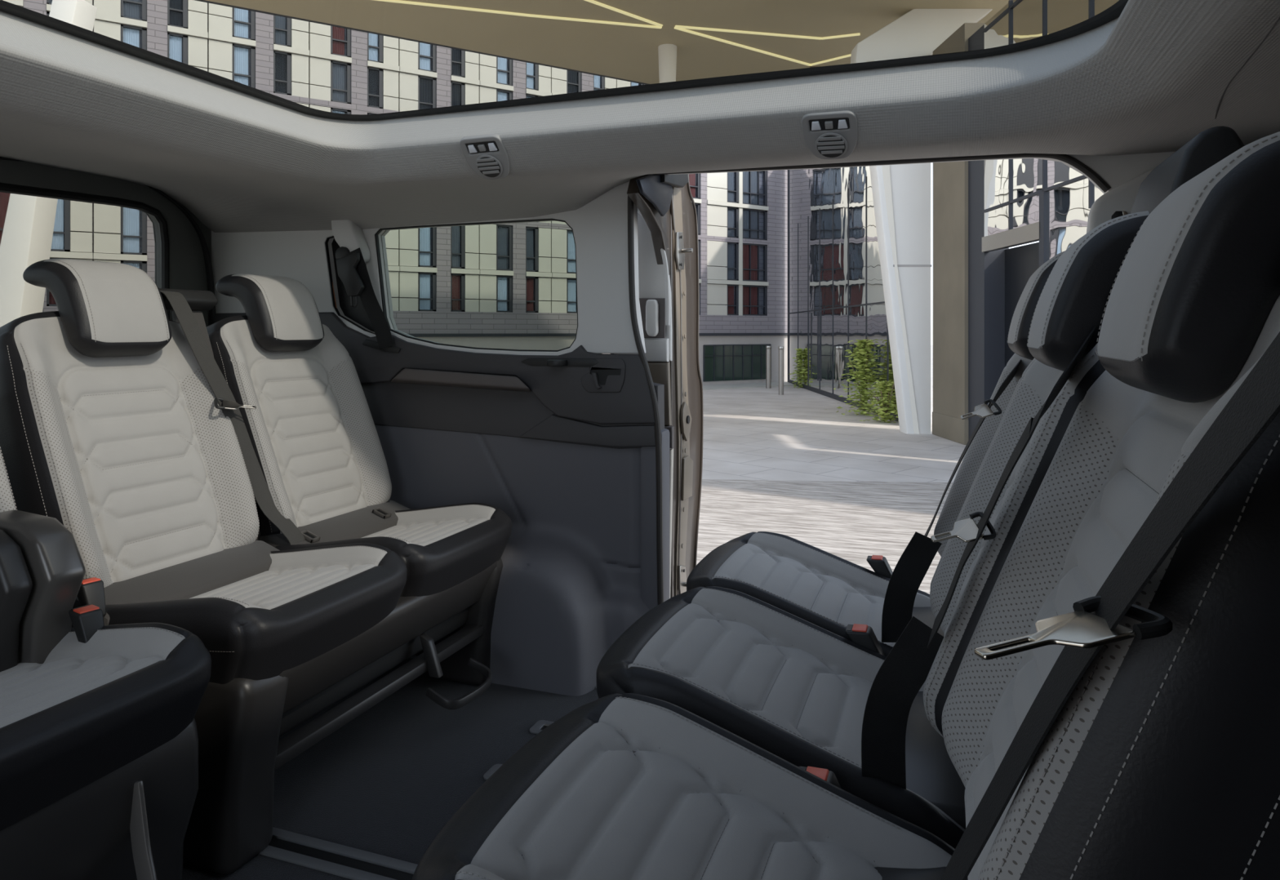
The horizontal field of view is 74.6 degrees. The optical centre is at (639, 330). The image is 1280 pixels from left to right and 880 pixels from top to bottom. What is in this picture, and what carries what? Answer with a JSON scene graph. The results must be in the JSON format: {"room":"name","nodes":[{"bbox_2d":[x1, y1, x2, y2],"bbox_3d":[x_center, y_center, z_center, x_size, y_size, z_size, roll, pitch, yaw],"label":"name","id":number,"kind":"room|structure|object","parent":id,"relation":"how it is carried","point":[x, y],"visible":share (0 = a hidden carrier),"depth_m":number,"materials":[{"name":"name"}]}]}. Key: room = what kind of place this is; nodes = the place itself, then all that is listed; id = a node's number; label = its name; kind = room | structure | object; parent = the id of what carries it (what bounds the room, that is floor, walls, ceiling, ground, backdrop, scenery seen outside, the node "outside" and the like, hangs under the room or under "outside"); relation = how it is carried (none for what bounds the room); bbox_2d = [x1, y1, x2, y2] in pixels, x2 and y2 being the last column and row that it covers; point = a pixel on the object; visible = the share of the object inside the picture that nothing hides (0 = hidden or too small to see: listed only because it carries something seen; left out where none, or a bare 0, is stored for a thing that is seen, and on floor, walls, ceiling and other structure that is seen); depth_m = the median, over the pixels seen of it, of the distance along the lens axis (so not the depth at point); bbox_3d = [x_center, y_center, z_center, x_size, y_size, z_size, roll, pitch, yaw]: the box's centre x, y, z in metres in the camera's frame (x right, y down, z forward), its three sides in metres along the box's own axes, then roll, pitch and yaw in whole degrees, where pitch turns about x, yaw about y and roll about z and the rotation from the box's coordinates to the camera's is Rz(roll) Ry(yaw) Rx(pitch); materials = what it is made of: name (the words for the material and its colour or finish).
{"room":"vehicle interior","nodes":[
{"label":"vehicle interior","id":0,"kind":"room"},
{"bbox_2d":[0,159,211,326],"bbox_3d":[-1.655,0.195,1.500,0.040,1.290,2.180,0,0,20],"label":"window frame","id":1,"kind":"structure","parent":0,"point":[188,271],"depth_m":2.33,"materials":[{"name":"grey plastic"}]},
{"bbox_2d":[0,182,169,319],"bbox_3d":[-1.618,-0.059,1.575,0.047,0.580,1.666,0,0,20],"label":"window","id":2,"kind":"structure","parent":1,"relation":"in","point":[4,188],"depth_m":2.19,"materials":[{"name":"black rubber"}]},
{"bbox_2d":[0,156,215,324],"bbox_3d":[-1.364,-0.191,2.180,0.017,0.448,0.654,0,0,20],"label":"seal","id":3,"kind":"object","parent":1,"relation":"attached to","point":[205,249],"visible":0.63,"depth_m":2.44,"materials":[{"name":"black rubber"}]},
{"bbox_2d":[182,658,598,879],"bbox_3d":[-0.028,0.865,0.942,3.900,0.050,2.250,0,0,20],"label":"floor","id":4,"kind":"structure","parent":0,"point":[386,782],"depth_m":1.62,"materials":[{"name":"carpet"}]},
{"bbox_2d":[0,446,211,879],"bbox_3d":[-0.947,0.351,1.103,0.731,0.979,0.426,0,0,20],"label":"seat","id":5,"kind":"object","parent":4,"relation":"on","point":[99,737],"visible":1,"depth_m":1.08,"materials":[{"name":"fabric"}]},
{"bbox_2d":[0,654,163,728],"bbox_3d":[-0.873,0.471,1.076,0.394,0.060,0.274,0,0,20],"label":"cushion","id":6,"kind":"object","parent":5,"relation":"on","point":[32,686],"depth_m":1.09,"materials":[{"name":"fabric"}]},
{"bbox_2d":[0,622,211,831],"bbox_3d":[-0.866,0.510,1.073,0.470,0.185,0.410,0,0,20],"label":"cushion","id":7,"kind":"object","parent":5,"relation":"on","point":[98,724],"depth_m":1.06,"materials":[{"name":"black leather"}]},
{"bbox_2d":[0,258,511,874],"bbox_3d":[-0.744,0.351,1.760,0.723,0.979,0.878,0,0,23],"label":"seat","id":8,"kind":"object","parent":4,"relation":"on","point":[112,429],"visible":0.91,"depth_m":1.60,"materials":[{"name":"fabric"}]},
{"bbox_2d":[159,288,217,311],"bbox_3d":[-1.003,-0.068,1.837,0.071,0.045,0.140,0,0,20],"label":"bar","id":9,"kind":"object","parent":8,"relation":"attached to","point":[197,300],"depth_m":1.84,"materials":[{"name":"black plastic"}]},
{"bbox_2d":[160,290,305,544],"bbox_3d":[-0.867,0.212,1.775,0.305,0.598,0.077,0,0,-8],"label":"belt","id":10,"kind":"object","parent":8,"relation":"on","point":[228,406],"visible":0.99,"depth_m":1.78,"materials":[{"name":"woven polyester webbing"},{"name":"steel"}]},
{"bbox_2d":[105,542,406,684],"bbox_3d":[-0.719,0.510,1.525,0.470,0.185,0.410,0,0,20],"label":"cushion","id":11,"kind":"object","parent":8,"relation":"on","point":[263,613],"depth_m":1.47,"materials":[{"name":"black leather"}]},
{"bbox_2d":[190,564,376,609],"bbox_3d":[-0.727,0.471,1.528,0.394,0.060,0.274,0,0,20],"label":"cushion","id":12,"kind":"object","parent":8,"relation":"on","point":[264,586],"depth_m":1.55,"materials":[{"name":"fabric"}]},
{"bbox_2d":[274,502,511,596],"bbox_3d":[-0.577,0.510,1.915,0.470,0.185,0.410,0,0,20],"label":"cushion","id":13,"kind":"object","parent":8,"relation":"on","point":[451,550],"depth_m":1.90,"materials":[{"name":"black leather"}]},
{"bbox_2d":[361,518,488,546],"bbox_3d":[-0.584,0.471,1.918,0.394,0.060,0.274,0,0,20],"label":"cushion","id":14,"kind":"object","parent":8,"relation":"on","point":[420,531],"depth_m":1.95,"materials":[{"name":"fabric"}]},
{"bbox_2d":[258,826,417,879],"bbox_3d":[0.162,0.837,1.096,2.250,0.006,0.060,0,0,20],"label":"rail","id":15,"kind":"object","parent":4,"relation":"on","point":[335,859],"visible":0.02,"depth_m":1.33,"materials":[{"name":"silver metal"}]},
{"bbox_2d":[529,720,554,733],"bbox_3d":[-0.127,0.838,1.747,0.210,0.005,0.056,0,0,20],"label":"anchor","id":16,"kind":"object","parent":4,"relation":"on","point":[540,725],"visible":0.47,"depth_m":1.78,"materials":[{"name":"silver metal"}]},
{"bbox_2d":[411,131,1279,879],"bbox_3d":[0.195,0.351,0.722,0.734,0.979,0.456,0,0,20],"label":"seat","id":17,"kind":"object","parent":4,"relation":"on","point":[1162,762],"visible":0.87,"depth_m":0.60,"materials":[{"name":"fabric"}]},
{"bbox_2d":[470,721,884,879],"bbox_3d":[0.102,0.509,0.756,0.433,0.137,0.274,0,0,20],"label":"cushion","id":18,"kind":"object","parent":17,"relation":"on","point":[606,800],"depth_m":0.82,"materials":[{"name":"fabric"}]},
{"bbox_2d":[411,693,955,879],"bbox_3d":[0.093,0.556,0.759,0.517,0.259,0.410,0,0,20],"label":"cushion","id":19,"kind":"object","parent":17,"relation":"on","point":[626,786],"depth_m":0.84,"materials":[{"name":"grey fabric"}]},
{"bbox_2d":[940,331,1279,879],"bbox_3d":[0.343,0.125,0.427,0.341,0.544,0.275,0,0,10],"label":"belt","id":20,"kind":"object","parent":17,"relation":"attached to","point":[1094,622],"visible":1,"depth_m":0.43,"materials":[{"name":"black fabric"}]},
{"bbox_2d":[596,210,1149,848],"bbox_3d":[0.326,0.351,1.137,0.734,0.979,0.456,0,0,20],"label":"seat","id":21,"kind":"object","parent":4,"relation":"on","point":[797,690],"visible":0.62,"depth_m":1.08,"materials":[{"name":"light grey leather"},{"name":"dark leather"},{"name":"black plastic"}]},
{"bbox_2d":[632,603,872,766],"bbox_3d":[0.232,0.509,1.172,0.433,0.137,0.274,0,0,20],"label":"cushion","id":22,"kind":"object","parent":21,"relation":"on","point":[819,694],"depth_m":1.20,"materials":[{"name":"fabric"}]},
{"bbox_2d":[596,586,964,848],"bbox_3d":[0.224,0.556,1.175,0.517,0.259,0.410,0,0,20],"label":"cushion","id":23,"kind":"object","parent":21,"relation":"on","point":[797,690],"depth_m":1.15,"materials":[{"name":"black leather"}]},
{"bbox_2d":[861,325,1096,789],"bbox_3d":[0.528,0.207,1.151,0.222,0.694,0.867,0,0,36],"label":"belt","id":24,"kind":"object","parent":21,"relation":"attached to","point":[894,689],"visible":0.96,"depth_m":0.96,"materials":[{"name":"black woven fabric webbing"},{"name":"metal"},{"name":"black plastic"}]},
{"bbox_2d":[1130,125,1244,213],"bbox_3d":[0.616,-0.074,0.957,0.099,0.269,0.220,0,0,20],"label":"headrest cover","id":25,"kind":"object","parent":21,"relation":"on","point":[1209,147],"visible":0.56,"depth_m":0.86,"materials":[{"name":"dark leather"},{"name":"suede"}]},
{"bbox_2d":[686,250,1065,656],"bbox_3d":[0.467,0.351,1.522,0.734,0.979,0.456,0,0,20],"label":"seat","id":26,"kind":"object","parent":4,"relation":"on","point":[830,592],"visible":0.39,"depth_m":1.61,"materials":[{"name":"light grey leather"},{"name":"dark leather"},{"name":"black plastic"}]},
{"bbox_2d":[714,543,890,644],"bbox_3d":[0.373,0.509,1.557,0.433,0.137,0.274,0,0,20],"label":"cushion","id":27,"kind":"object","parent":26,"relation":"on","point":[843,597],"depth_m":1.61,"materials":[{"name":"fabric"}]},
{"bbox_2d":[686,531,929,656],"bbox_3d":[0.365,0.556,1.560,0.517,0.259,0.410,0,0,20],"label":"cushion","id":28,"kind":"object","parent":26,"relation":"on","point":[830,592],"depth_m":1.62,"materials":[{"name":"black leather"}]},
{"bbox_2d":[881,359,1021,642],"bbox_3d":[0.708,0.253,1.779,0.205,0.510,1.020,0,0,29],"label":"belt","id":29,"kind":"object","parent":26,"relation":"on","point":[910,570],"visible":0.94,"depth_m":1.37,"materials":[{"name":"black woven fabric webbing"},{"name":"metal"},{"name":"black plastic"}]},
{"bbox_2d":[0,0,1279,232],"bbox_3d":[-0.045,-0.384,0.895,3.400,0.212,2.150,0,0,20],"label":"ceiling","id":30,"kind":"structure","parent":0,"point":[1153,77],"depth_m":1.56,"materials":[{"name":"grey fabric"}]},
{"bbox_2d":[459,133,510,179],"bbox_3d":[-0.325,-0.369,1.792,0.100,0.081,0.083,0,0,20],"label":"ceiling vent","id":31,"kind":"object","parent":30,"relation":"in","point":[486,154],"visible":1,"depth_m":1.78,"materials":[{"name":"grey plastic"}]},
{"bbox_2d":[465,141,499,153],"bbox_3d":[-0.332,-0.388,1.772,0.072,0.021,0.021,0,0,20],"label":"lamp","id":32,"kind":"object","parent":31,"relation":"attached to","point":[471,147],"depth_m":1.77,"materials":[{"name":"grey plastic"}]},
{"bbox_2d":[0,0,1128,120],"bbox_3d":[-0.119,-0.487,1.223,1.629,0.016,0.999,0,0,20],"label":"frame","id":33,"kind":"structure","parent":30,"relation":"attached to","point":[1114,11],"depth_m":1.56,"materials":[{"name":"black rubber"}]},
{"bbox_2d":[801,110,857,159],"bbox_3d":[0.354,-0.362,1.557,0.100,0.075,0.089,0,0,20],"label":"ceiling vent","id":34,"kind":"object","parent":30,"relation":"in","point":[833,135],"visible":1,"depth_m":1.54,"materials":[{"name":"grey plastic"}]},
{"bbox_2d":[808,117,849,130],"bbox_3d":[0.346,-0.378,1.536,0.072,0.020,0.023,0,0,20],"label":"lamp","id":35,"kind":"object","parent":34,"relation":"attached to","point":[815,123],"depth_m":1.53,"materials":[{"name":"grey plastic"}]},
{"bbox_2d":[211,151,1174,370],"bbox_3d":[0.333,0.205,1.928,3.400,1.270,0.050,0,0,20],"label":"wall","id":36,"kind":"structure","parent":0,"point":[599,227],"depth_m":2.08,"materials":[{"name":"white plastic"}]},
{"bbox_2d":[324,235,375,334],"bbox_3d":[-0.787,-0.126,2.331,0.198,0.288,0.031,0,0,20],"label":"window","id":37,"kind":"structure","parent":36,"relation":"in","point":[358,314],"depth_m":2.35,"materials":[{"name":"black rubber"}]},
{"bbox_2d":[331,219,394,349],"bbox_3d":[-0.780,-0.138,2.269,0.258,0.376,0.075,0,0,20],"label":"belt","id":38,"kind":"object","parent":36,"relation":"attached to","point":[353,254],"visible":0.8,"depth_m":2.24,"materials":[{"name":"black"}]},
{"bbox_2d":[208,311,664,448],"bbox_3d":[-0.613,0.118,2.252,1.400,0.340,0.104,0,0,20],"label":"trim","id":39,"kind":"structure","parent":36,"relation":"attached to","point":[581,397],"depth_m":2.14,"materials":[{"name":"grey plastic"}]},
{"bbox_2d":[521,357,599,366],"bbox_3d":[-0.202,0.077,2.074,0.214,0.020,0.052,0,0,20],"label":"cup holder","id":40,"kind":"object","parent":39,"relation":"on","point":[526,362],"depth_m":2.07,"materials":[{"name":"black plastic"}]},
{"bbox_2d":[374,218,577,351],"bbox_3d":[-0.433,-0.115,2.202,0.624,0.350,0.030,0,0,20],"label":"window","id":41,"kind":"structure","parent":36,"relation":"in","point":[376,237],"depth_m":2.22,"materials":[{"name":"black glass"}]},
{"bbox_2d":[374,424,649,696],"bbox_3d":[-0.629,0.541,2.202,1.405,0.598,0.183,0,0,20],"label":"trim","id":42,"kind":"structure","parent":36,"relation":"attached to","point":[569,587],"depth_m":2.06,"materials":[{"name":"grey plastic"}]},
{"bbox_2d":[640,428,669,609],"bbox_3d":[0.037,0.540,2.050,0.060,0.600,0.065,0,0,20],"label":"trim","id":43,"kind":"structure","parent":36,"relation":"attached to","point":[648,468],"depth_m":2.02,"materials":[{"name":"grey plastic"}]},
{"bbox_2d":[616,173,703,598],"bbox_3d":[0.021,0.217,2.188,0.209,1.322,0.580,0,0,20],"label":"sliding door","id":44,"kind":"structure","parent":36,"relation":"in","point":[668,283],"depth_m":2.20,"materials":[{"name":"brown paint"}]},
{"bbox_2d":[627,153,1111,604],"bbox_3d":[0.455,0.174,1.853,1.032,1.122,0.015,0,0,20],"label":"seal","id":45,"kind":"object","parent":36,"relation":"attached to","point":[1094,176],"visible":0.6,"depth_m":2.00,"materials":[{"name":"grey rubber"}]},
{"bbox_2d":[1086,168,1154,233],"bbox_3d":[1.012,-0.136,1.611,0.274,0.357,0.058,0,0,20],"label":"pillar","id":46,"kind":"object","parent":36,"relation":"attached to","point":[1119,201],"visible":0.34,"depth_m":1.62,"materials":[{"name":"white"}]},
{"bbox_2d":[1214,16,1279,119],"bbox_3d":[0.857,-0.341,1.222,0.024,0.012,0.774,0,0,30],"label":"trim","id":47,"kind":"structure","parent":36,"relation":"attached to","point":[1278,19],"depth_m":1.06,"materials":[{"name":"grey"}]},
{"label":"outside","id":48,"kind":"structure","parent":0,"visible":0},
{"bbox_2d":[702,345,966,482],"bbox_3d":[8.596,1.460,23.476,120.000,0.001,130.000,0,0,20],"label":"ground","id":49,"kind":"structure","parent":48,"point":[750,433],"depth_m":10.87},
{"bbox_2d":[0,0,97,327],"bbox_3d":[-5.827,-1.491,8.150,0.947,3.402,0.300,0,0,0],"label":"column","id":50,"kind":"structure","parent":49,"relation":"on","point":[27,236],"depth_m":8.00,"materials":[{"name":"white concrete"}]},
{"bbox_2d":[0,0,794,390],"bbox_3d":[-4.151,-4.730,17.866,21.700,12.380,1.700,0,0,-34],"label":"apartment building","id":51,"kind":"structure","parent":49,"relation":"on","point":[513,286],"depth_m":18.43,"materials":[{"name":"beige concrete"}]},
{"bbox_2d":[0,191,10,244],"bbox_3d":[-10.627,-1.883,14.075,0.248,0.965,0.008,0,0,-34],"label":"curtain","id":52,"kind":"object","parent":51,"relation":"hanging from","point":[4,197],"depth_m":14.06,"materials":[{"name":"red fabric"}]},
{"bbox_2d":[51,199,63,249],"bbox_3d":[-10.046,-1.883,14.463,0.205,0.965,0.008,0,0,-34],"label":"curtain","id":53,"kind":"object","parent":51,"relation":"hanging from","point":[57,242],"depth_m":14.48,"materials":[{"name":"white fabric"}]},
{"bbox_2d":[123,0,139,18],"bbox_3d":[-9.129,-6.082,15.074,0.248,0.965,0.008,0,0,-34],"label":"curtain","id":54,"kind":"object","parent":51,"relation":"hanging from","point":[131,7],"depth_m":15.08,"materials":[{"name":"grey fabric"}]},
{"bbox_2d":[123,27,139,47],"bbox_3d":[-9.129,-5.035,15.074,0.248,0.760,0.008,0,0,-34],"label":"curtain","id":55,"kind":"object","parent":51,"relation":"hanging from","point":[131,36],"depth_m":15.08,"materials":[{"name":"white fabric"}]},
{"bbox_2d":[123,207,139,253],"bbox_3d":[-9.129,-1.883,15.074,0.248,0.965,0.008,0,0,-34],"label":"curtain","id":56,"kind":"object","parent":51,"relation":"hanging from","point":[131,216],"depth_m":15.08,"materials":[{"name":"white fabric"}]},
{"bbox_2d":[169,35,182,62],"bbox_3d":[-8.548,-5.035,15.461,0.205,0.760,0.008,0,0,-34],"label":"curtain","id":57,"kind":"object","parent":51,"relation":"hanging from","point":[175,42],"depth_m":15.46,"materials":[{"name":"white fabric"}]},
{"bbox_2d":[169,0,182,26],"bbox_3d":[-8.496,-6.082,15.496,0.330,0.965,0.008,0,0,-34],"label":"curtain","id":58,"kind":"object","parent":51,"relation":"hanging from","point":[175,6],"depth_m":15.47,"materials":[{"name":"grey fabric"}]},
{"bbox_2d":[234,8,248,38],"bbox_3d":[-7.632,-6.082,16.073,0.248,0.965,0.008,0,0,-34],"label":"curtain","id":59,"kind":"object","parent":51,"relation":"hanging from","point":[241,16],"depth_m":16.06,"materials":[{"name":"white fabric"}]},
{"bbox_2d":[234,46,248,85],"bbox_3d":[-7.632,-5.035,16.073,0.248,0.760,0.008,0,0,-34],"label":"curtain","id":60,"kind":"object","parent":51,"relation":"hanging from","point":[241,53],"depth_m":16.08,"materials":[{"name":"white fabric"}]},
{"bbox_2d":[275,15,285,44],"bbox_3d":[-7.051,-6.082,16.460,0.205,0.965,0.008,0,0,-34],"label":"curtain","id":61,"kind":"object","parent":51,"relation":"hanging from","point":[280,22],"depth_m":16.46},
{"bbox_2d":[275,53,286,93],"bbox_3d":[-6.998,-5.035,16.495,0.330,0.760,0.008,0,0,-34],"label":"curtain","id":62,"kind":"object","parent":51,"relation":"hanging from","point":[280,60],"depth_m":16.46,"materials":[{"name":"grey fabric"}]},
{"bbox_2d":[332,26,344,55],"bbox_3d":[-6.134,-6.082,17.071,0.248,0.965,0.008,0,0,-34],"label":"curtain","id":63,"kind":"object","parent":51,"relation":"hanging from","point":[338,33],"depth_m":17.06,"materials":[{"name":"red fabric"}]},
{"bbox_2d":[332,63,344,102],"bbox_3d":[-6.134,-5.035,17.071,0.248,0.760,0.008,0,0,-34],"label":"curtain","id":64,"kind":"object","parent":51,"relation":"hanging from","point":[338,69],"depth_m":17.07,"materials":[{"name":"grey fabric"}]},
{"bbox_2d":[368,33,377,61],"bbox_3d":[-5.553,-6.082,17.459,0.205,0.965,0.008,0,0,-34],"label":"curtain","id":65,"kind":"object","parent":51,"relation":"hanging from","point":[373,38],"depth_m":17.46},
{"bbox_2d":[368,69,377,106],"bbox_3d":[-5.501,-5.035,17.494,0.330,0.760,0.008,0,0,-34],"label":"curtain","id":66,"kind":"object","parent":51,"relation":"hanging from","point":[373,75],"depth_m":17.47,"materials":[{"name":"grey fabric"}]},
{"bbox_2d":[419,42,430,70],"bbox_3d":[-4.637,-6.082,18.070,0.248,0.965,0.008,0,0,-34],"label":"curtain","id":67,"kind":"object","parent":51,"relation":"hanging from","point":[424,49],"depth_m":18.07,"materials":[{"name":"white fabric"}]},
{"bbox_2d":[419,227,430,266],"bbox_3d":[-4.637,-1.883,18.070,0.248,0.965,0.008,0,0,-34],"label":"curtain","id":68,"kind":"object","parent":51,"relation":"hanging from","point":[424,233],"depth_m":18.07,"materials":[{"name":"white fabric"}]},
{"bbox_2d":[419,274,430,309],"bbox_3d":[-4.637,-0.835,18.070,0.248,0.760,0.008,0,0,-34],"label":"curtain","id":69,"kind":"object","parent":51,"relation":"hanging from","point":[424,279],"depth_m":18.07,"materials":[{"name":"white fabric"}]},
{"bbox_2d":[419,78,431,109],"bbox_3d":[-4.573,-5.035,18.112,0.400,0.760,0.008,0,0,-34],"label":"curtain","id":70,"kind":"object","parent":51,"relation":"hanging from","point":[425,84],"depth_m":18.08,"materials":[{"name":"grey fabric"}]},
{"bbox_2d":[452,226,459,266],"bbox_3d":[-4.056,-1.883,18.457,0.205,0.965,0.008,0,0,-34],"label":"curtain","id":71,"kind":"object","parent":51,"relation":"hanging from","point":[455,229],"depth_m":18.46,"materials":[{"name":"grey fabric"}]},
{"bbox_2d":[452,275,459,310],"bbox_3d":[-4.056,-0.835,18.457,0.205,0.760,0.008,0,0,-34],"label":"curtain","id":72,"kind":"object","parent":51,"relation":"hanging from","point":[455,278],"depth_m":18.46,"materials":[{"name":"red fabric"}]},
{"bbox_2d":[452,48,460,75],"bbox_3d":[-4.003,-6.082,18.492,0.330,0.965,0.008,0,0,-34],"label":"window","id":73,"kind":"structure","parent":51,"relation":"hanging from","point":[455,53],"depth_m":18.47,"materials":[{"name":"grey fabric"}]},
{"bbox_2d":[452,84,460,106],"bbox_3d":[-4.003,-5.035,18.492,0.330,0.760,0.008,0,0,-34],"label":"window","id":74,"kind":"structure","parent":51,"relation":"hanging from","point":[455,87],"depth_m":18.47,"materials":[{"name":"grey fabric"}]},
{"bbox_2d":[497,57,506,84],"bbox_3d":[-3.139,-6.082,19.069,0.248,0.965,0.008,0,0,-34],"label":"window","id":75,"kind":"structure","parent":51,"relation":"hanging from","point":[502,62],"depth_m":19.08,"materials":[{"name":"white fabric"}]},
{"bbox_2d":[497,226,506,269],"bbox_3d":[-3.139,-1.883,19.069,0.248,0.965,0.008,0,0,-34],"label":"curtain","id":76,"kind":"object","parent":51,"relation":"hanging from","point":[502,230],"depth_m":19.08,"materials":[{"name":"grey fabric"}]},
{"bbox_2d":[497,277,506,311],"bbox_3d":[-3.139,-0.835,19.069,0.248,0.760,0.008,0,0,-34],"label":"curtain","id":77,"kind":"object","parent":51,"relation":"hanging from","point":[502,282],"depth_m":19.08,"materials":[{"name":"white fabric"}]},
{"bbox_2d":[526,62,533,88],"bbox_3d":[-2.558,-6.082,19.456,0.205,0.965,0.008,0,0,-34],"label":"window","id":78,"kind":"structure","parent":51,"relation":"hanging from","point":[530,67],"depth_m":19.46,"materials":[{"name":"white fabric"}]},
{"bbox_2d":[526,228,533,270],"bbox_3d":[-2.558,-1.883,19.456,0.205,0.965,0.008,0,0,-34],"label":"curtain","id":79,"kind":"object","parent":51,"relation":"hanging from","point":[530,232],"depth_m":19.46,"materials":[{"name":"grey fabric"}]},
{"bbox_2d":[526,278,533,311],"bbox_3d":[-2.558,-0.835,19.456,0.205,0.760,0.008,0,0,-34],"label":"curtain","id":80,"kind":"object","parent":51,"relation":"hanging from","point":[530,282],"depth_m":19.46,"materials":[{"name":"red fabric"}]},
{"bbox_2d":[568,231,575,271],"bbox_3d":[-1.642,-1.883,20.067,0.248,0.965,0.008,0,0,-34],"label":"curtain","id":81,"kind":"object","parent":51,"relation":"hanging from","point":[571,247],"depth_m":20.07,"materials":[{"name":"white fabric"}]},
{"bbox_2d":[568,280,575,311],"bbox_3d":[-1.642,-0.835,20.067,0.248,0.760,0.008,0,0,-34],"label":"curtain","id":82,"kind":"object","parent":51,"relation":"hanging from","point":[571,283],"depth_m":20.07,"materials":[{"name":"white fabric"}]},
{"bbox_2d":[568,70,577,93],"bbox_3d":[-1.578,-6.082,20.110,0.400,0.965,0.008,0,0,-34],"label":"window","id":83,"kind":"structure","parent":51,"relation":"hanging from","point":[572,76],"depth_m":20.08,"materials":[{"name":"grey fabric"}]},
{"bbox_2d":[728,172,733,201],"bbox_3d":[2.446,-3.982,22.793,0.254,0.965,0.008,0,0,-34],"label":"curtain","id":84,"kind":"object","parent":51,"relation":"hanging from","point":[731,175],"depth_m":22.81,"materials":[{"name":"grey fabric"}]},
{"bbox_2d":[728,243,733,279],"bbox_3d":[2.446,-1.883,22.793,0.254,0.965,0.008,0,0,-34],"label":"curtain","id":85,"kind":"object","parent":51,"relation":"hanging from","point":[731,246],"depth_m":22.81,"materials":[{"name":"grey fabric"}]},
{"bbox_2d":[742,171,757,204],"bbox_3d":[3.018,-3.982,23.175,0.570,0.965,0.008,0,0,-34],"label":"curtain","id":86,"kind":"object","parent":51,"relation":"hanging from","point":[749,178],"depth_m":23.15,"materials":[{"name":"grey fabric"}]},
{"bbox_2d":[742,209,757,238],"bbox_3d":[3.018,-2.935,23.175,0.570,0.760,0.008,0,0,-34],"label":"curtain","id":87,"kind":"object","parent":51,"relation":"hanging from","point":[749,216],"depth_m":23.15,"materials":[{"name":"grey fabric"}]},
{"bbox_2d":[742,244,757,279],"bbox_3d":[3.018,-1.883,23.175,0.570,0.965,0.008,0,0,-34],"label":"curtain","id":88,"kind":"object","parent":51,"relation":"hanging from","point":[749,251],"depth_m":23.15,"materials":[{"name":"red fabric"}]},
{"bbox_2d":[742,286,757,314],"bbox_3d":[3.018,-0.835,23.175,0.570,0.760,0.008,0,0,-34],"label":"curtain","id":89,"kind":"object","parent":51,"relation":"hanging from","point":[749,293],"depth_m":23.15,"materials":[{"name":"red fabric"}]},
{"bbox_2d":[765,345,771,388],"bbox_3d":[3.271,0.919,21.395,0.145,1.081,0.145,0,0,20],"label":"bollard","id":90,"kind":"object","parent":49,"relation":"on","point":[768,348],"visible":1,"depth_m":21.34,"materials":[{"name":"silver metal"}]},
{"bbox_2d":[777,346,783,395],"bbox_3d":[3.222,0.906,19.181,0.130,1.108,0.130,0,0,20],"label":"bollard","id":91,"kind":"object","parent":49,"relation":"on","point":[780,348],"visible":1,"depth_m":19.13,"materials":[{"name":"silver metal"}]},
{"bbox_2d":[789,348,804,387],"bbox_3d":[4.074,0.951,21.511,0.562,1.020,0.540,0,0,20],"label":"shrub","id":92,"kind":"object","parent":49,"relation":"on","point":[799,354],"visible":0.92,"depth_m":21.47,"materials":[{"name":"green plant"}]},
{"bbox_2d":[696,479,952,594],"bbox_3d":[4.277,1.454,3.941,12.678,0.012,9.742,0,0,20],"label":"pavement","id":93,"kind":"structure","parent":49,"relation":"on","point":[852,522],"depth_m":6.65,"materials":[{"name":"stone"}]},
{"bbox_2d":[787,166,898,422],"bbox_3d":[4.216,-1.790,18.219,0.191,6.500,10.862,0,0,0],"label":"glass facade","id":94,"kind":"object","parent":49,"relation":"on","point":[836,294],"visible":0.6,"depth_m":18.22,"materials":[{"name":"grey glass"}]},
{"bbox_2d":[833,337,883,416],"bbox_3d":[3.881,0.786,14.579,1.185,1.355,1.221,0,0,-18],"label":"shrub","id":95,"kind":"object","parent":49,"relation":"on","point":[864,345],"visible":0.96,"depth_m":14.53,"materials":[{"name":"green plant"}]},
{"bbox_2d":[859,380,898,422],"bbox_3d":[3.900,1.127,13.387,0.730,0.673,0.678,0,0,-34],"label":"shrub","id":96,"kind":"object","parent":49,"relation":"on","point":[884,389],"visible":0.98,"depth_m":13.35,"materials":[{"name":"green plant"}]},
{"bbox_2d":[850,8,992,434],"bbox_3d":[4.326,-1.737,12.065,2.545,6.520,0.370,0,0,0],"label":"column","id":97,"kind":"structure","parent":49,"relation":"on","point":[901,193],"depth_m":11.90,"materials":[{"name":"white concrete"}]},
{"bbox_2d":[194,0,1008,84],"bbox_3d":[-0.075,-4.740,13.418,15.317,0.400,6.082,0,0,0],"label":"canopy","id":98,"kind":"object","parent":97,"relation":"on","point":[615,39],"visible":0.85,"depth_m":12.59,"materials":[{"name":"grey"}]},
{"bbox_2d":[657,44,676,83],"bbox_3d":[0.443,-4.060,13.500,0.340,2.200,0.340,0,0,20],"label":"column","id":99,"kind":"structure","parent":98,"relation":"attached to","point":[667,52],"depth_m":13.38,"materials":[{"name":"white concrete"}]},
{"bbox_2d":[932,22,985,444],"bbox_3d":[4.410,-1.240,11.300,0.580,5.400,1.120,0,0,0],"label":"concrete pier","id":100,"kind":"structure","parent":49,"relation":"on","point":[950,179],"depth_m":11.18,"materials":[{"name":"grey concrete"}]},
{"bbox_2d":[968,0,1119,440],"bbox_3d":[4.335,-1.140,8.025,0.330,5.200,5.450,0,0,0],"label":"building","id":101,"kind":"structure","parent":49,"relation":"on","point":[1012,202],"depth_m":9.71,"materials":[{"name":"grey"}]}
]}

